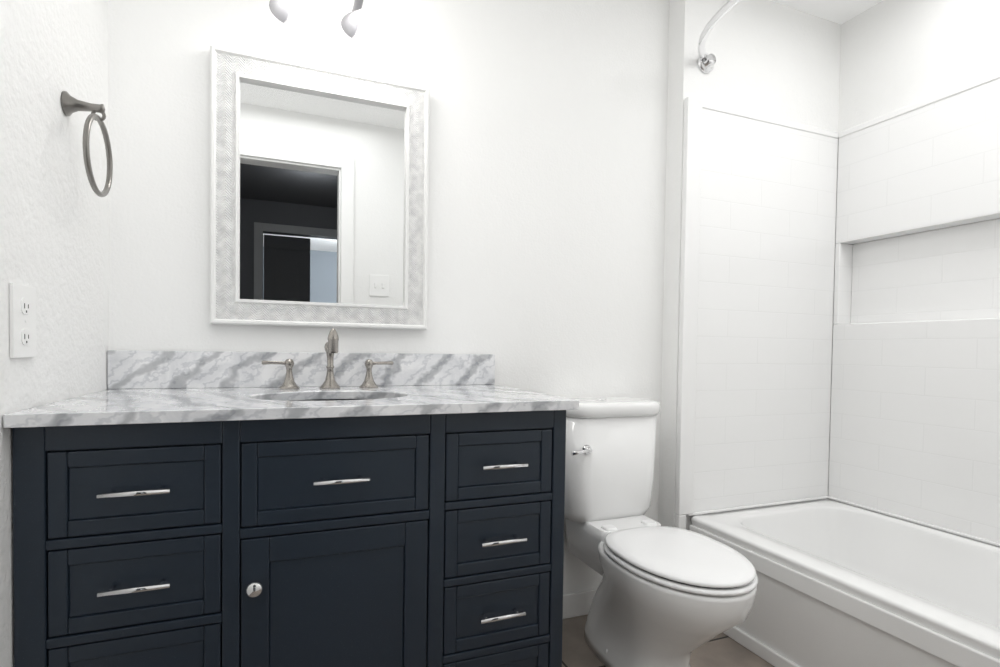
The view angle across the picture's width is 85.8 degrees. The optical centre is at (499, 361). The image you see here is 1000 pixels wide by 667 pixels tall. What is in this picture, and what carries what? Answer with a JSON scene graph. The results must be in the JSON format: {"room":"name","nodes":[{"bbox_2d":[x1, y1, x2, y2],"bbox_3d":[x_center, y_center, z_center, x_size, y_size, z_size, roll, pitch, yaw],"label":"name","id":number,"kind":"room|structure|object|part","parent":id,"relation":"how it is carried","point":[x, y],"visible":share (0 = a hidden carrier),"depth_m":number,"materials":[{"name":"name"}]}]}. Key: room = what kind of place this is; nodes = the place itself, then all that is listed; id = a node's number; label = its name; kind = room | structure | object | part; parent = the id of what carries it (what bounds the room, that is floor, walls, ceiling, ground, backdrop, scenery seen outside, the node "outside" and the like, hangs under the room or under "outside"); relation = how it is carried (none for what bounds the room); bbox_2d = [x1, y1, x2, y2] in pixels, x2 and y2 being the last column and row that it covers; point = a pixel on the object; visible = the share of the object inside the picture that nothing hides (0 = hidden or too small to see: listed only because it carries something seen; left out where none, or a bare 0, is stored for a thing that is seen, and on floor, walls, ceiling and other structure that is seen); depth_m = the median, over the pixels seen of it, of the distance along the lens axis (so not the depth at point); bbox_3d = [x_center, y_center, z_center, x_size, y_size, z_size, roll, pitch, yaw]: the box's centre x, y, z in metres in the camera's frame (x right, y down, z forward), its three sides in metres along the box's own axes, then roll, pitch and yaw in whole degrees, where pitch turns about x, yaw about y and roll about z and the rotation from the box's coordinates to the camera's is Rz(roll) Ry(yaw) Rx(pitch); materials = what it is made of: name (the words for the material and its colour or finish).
{"room":"bathroom","nodes":[
{"label":"bathroom","id":0,"kind":"room"},
{"bbox_2d":[0,0,108,666],"bbox_3d":[-0.717,-0.229,0.514,0.100,2.325,1.860,0,1,-22],"label":"wall","id":1,"kind":"structure","parent":0,"point":[54,229],"depth_m":1.05,"materials":[{"name":"white paint"}]},
{"bbox_2d":[9,283,35,357],"bbox_3d":[-0.828,-0.070,0.937,0.007,0.125,0.088,0,1,-22],"label":"electrical outlet plate","id":2,"kind":"object","parent":1,"relation":"attached to","point":[22,303],"visible":1,"depth_m":0.93,"materials":[{"name":"white plastic"}]},
{"bbox_2d":[61,91,112,196],"bbox_3d":[-0.869,-0.455,1.130,0.071,0.208,0.167,0,1,-22],"label":"towel ring","id":3,"kind":"object","parent":1,"relation":"attached to","point":[70,104],"visible":1,"depth_m":1.12,"materials":[{"name":"silver metal"}]},
{"bbox_2d":[108,0,668,594],"bbox_3d":[0.193,-0.249,1.932,2.840,2.325,0.100,0,1,-22],"label":"wall","id":4,"kind":"structure","parent":0,"point":[546,186],"depth_m":1.77,"materials":[{"name":"white paint"}]},
{"bbox_2d":[210,45,429,329],"bbox_3d":[-0.506,-0.475,1.573,0.601,0.745,0.031,0,1,-22],"label":"mirror","id":5,"kind":"object","parent":4,"relation":"attached to","point":[319,180],"visible":1,"depth_m":1.56,"materials":[{"name":"white mirror"}]},
{"label":"glass","id":6,"kind":"part","parent":5,"relation":"part of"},
{"bbox_2d":[269,0,404,46],"bbox_3d":[-0.441,-1.073,1.480,0.380,0.295,0.220,0,1,-22],"label":"sconce","id":7,"kind":"object","parent":4,"relation":"attached to","point":[377,23],"visible":1,"depth_m":1.49,"materials":[{"name":"white glass"}]},
{"bbox_2d":[563,589,596,618],"bbox_3d":[0.286,0.873,1.927,0.699,0.085,0.039,0,1,-22],"label":"baseboard","id":8,"kind":"structure","parent":4,"relation":"attached to","point":[576,604],"depth_m":1.89,"materials":[{"name":"white paint"}]},
{"bbox_2d":[562,614,773,666],"bbox_3d":[1.049,1.026,-1.232,3.900,0.050,6.720,0,1,-22],"label":"floor","id":9,"kind":"structure","parent":0,"point":[722,650],"depth_m":1.71,"materials":[{"name":"tile"}]},
{"bbox_2d":[3,328,578,666],"bbox_3d":[-0.419,0.416,1.341,1.068,1.006,0.574,0,1,-22],"label":"bathroom vanity","id":10,"kind":"object","parent":9,"relation":"on","point":[331,507],"visible":1,"depth_m":1.09,"materials":[{"name":"blue paint"}]},
{"bbox_2d":[3,350,578,428],"bbox_3d":[-0.414,0.041,1.333,1.068,0.122,0.573,0,1,-22],"label":"countertop","id":11,"kind":"structure","parent":10,"relation":"on","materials":[{"name":"stone"}]},
{"bbox_2d":[261,328,393,389],"bbox_3d":[-0.466,-0.008,1.487,0.356,0.167,0.138,0,1,-22],"label":"faucet","id":12,"kind":"object","parent":11,"relation":"on","point":[331,347],"depth_m":1.51,"materials":[{"name":"silver metal"}]},
{"bbox_2d":[564,397,757,666],"bbox_3d":[0.445,0.527,1.613,0.376,0.795,0.709,0,1,-22],"label":"toilet","id":13,"kind":"object","parent":9,"relation":"on","point":[666,596],"visible":0.94,"depth_m":1.58,"materials":[{"name":"white ceramic"}]},
{"bbox_3d":[0.291,0.208,1.760,0.195,0.169,0.140,0,1,-22],"label":"lever","id":14,"kind":"part","parent":13,"relation":"part of","materials":[{"name":"silver metal"}]},
{"bbox_3d":[0.489,0.537,1.503,0.344,0.038,0.472,0,1,-22],"label":"seat","id":15,"kind":"part","parent":13,"relation":"part of","materials":[{"name":"white plastic"}]},
{"bbox_2d":[690,499,999,666],"bbox_3d":[1.336,0.768,1.376,0.733,0.350,1.627,0,1,-22],"label":"bathtub","id":16,"kind":"object","parent":9,"relation":"on","point":[840,584],"visible":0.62,"depth_m":1.67,"materials":[{"name":"white ceramic"}]},
{"bbox_2d":[658,0,840,529],"bbox_3d":[1.049,-0.242,2.159,0.880,2.325,0.112,0,1,-22],"label":"wall","id":17,"kind":"structure","parent":0,"point":[751,230],"depth_m":2.07,"materials":[{"name":"white"}]},
{"bbox_2d":[771,0,882,23],"bbox_3d":[1.084,-1.348,-1.288,3.900,0.050,6.720,0,1,-22],"label":"ceiling","id":18,"kind":"structure","parent":0,"point":[840,11],"depth_m":2.13,"materials":[{"name":"white paint"}]},
{"bbox_2d":[831,0,999,546],"bbox_3d":[1.734,-0.392,1.498,0.100,1.974,1.662,0,1,-22],"label":"wall","id":19,"kind":"structure","parent":0,"point":[909,428],"depth_m":1.95,"materials":[{"name":"white tile"}]},
{"bbox_2d":[842,502,995,545],"bbox_3d":[1.828,-0.216,1.529,0.100,2.325,1.860,0,1,-22],"label":"wall","id":20,"kind":"structure","parent":0,"point":[924,525],"depth_m":2.00,"materials":[{"name":"white tile"}]},
{"bbox_3d":[1.267,-0.197,0.364,2.006,2.325,0.110,0,1,-22],"label":"wall","id":21,"kind":"structure","parent":0,"visible":0},
{"bbox_2d":[697,0,740,73],"bbox_3d":[0.984,-1.076,1.179,0.240,0.072,1.662,0,1,-22],"label":"shower rod","id":22,"kind":"object","parent":21,"relation":"attached to","point":[706,62],"visible":1,"depth_m":1.82,"materials":[{"name":"silver metal"}]}
]}

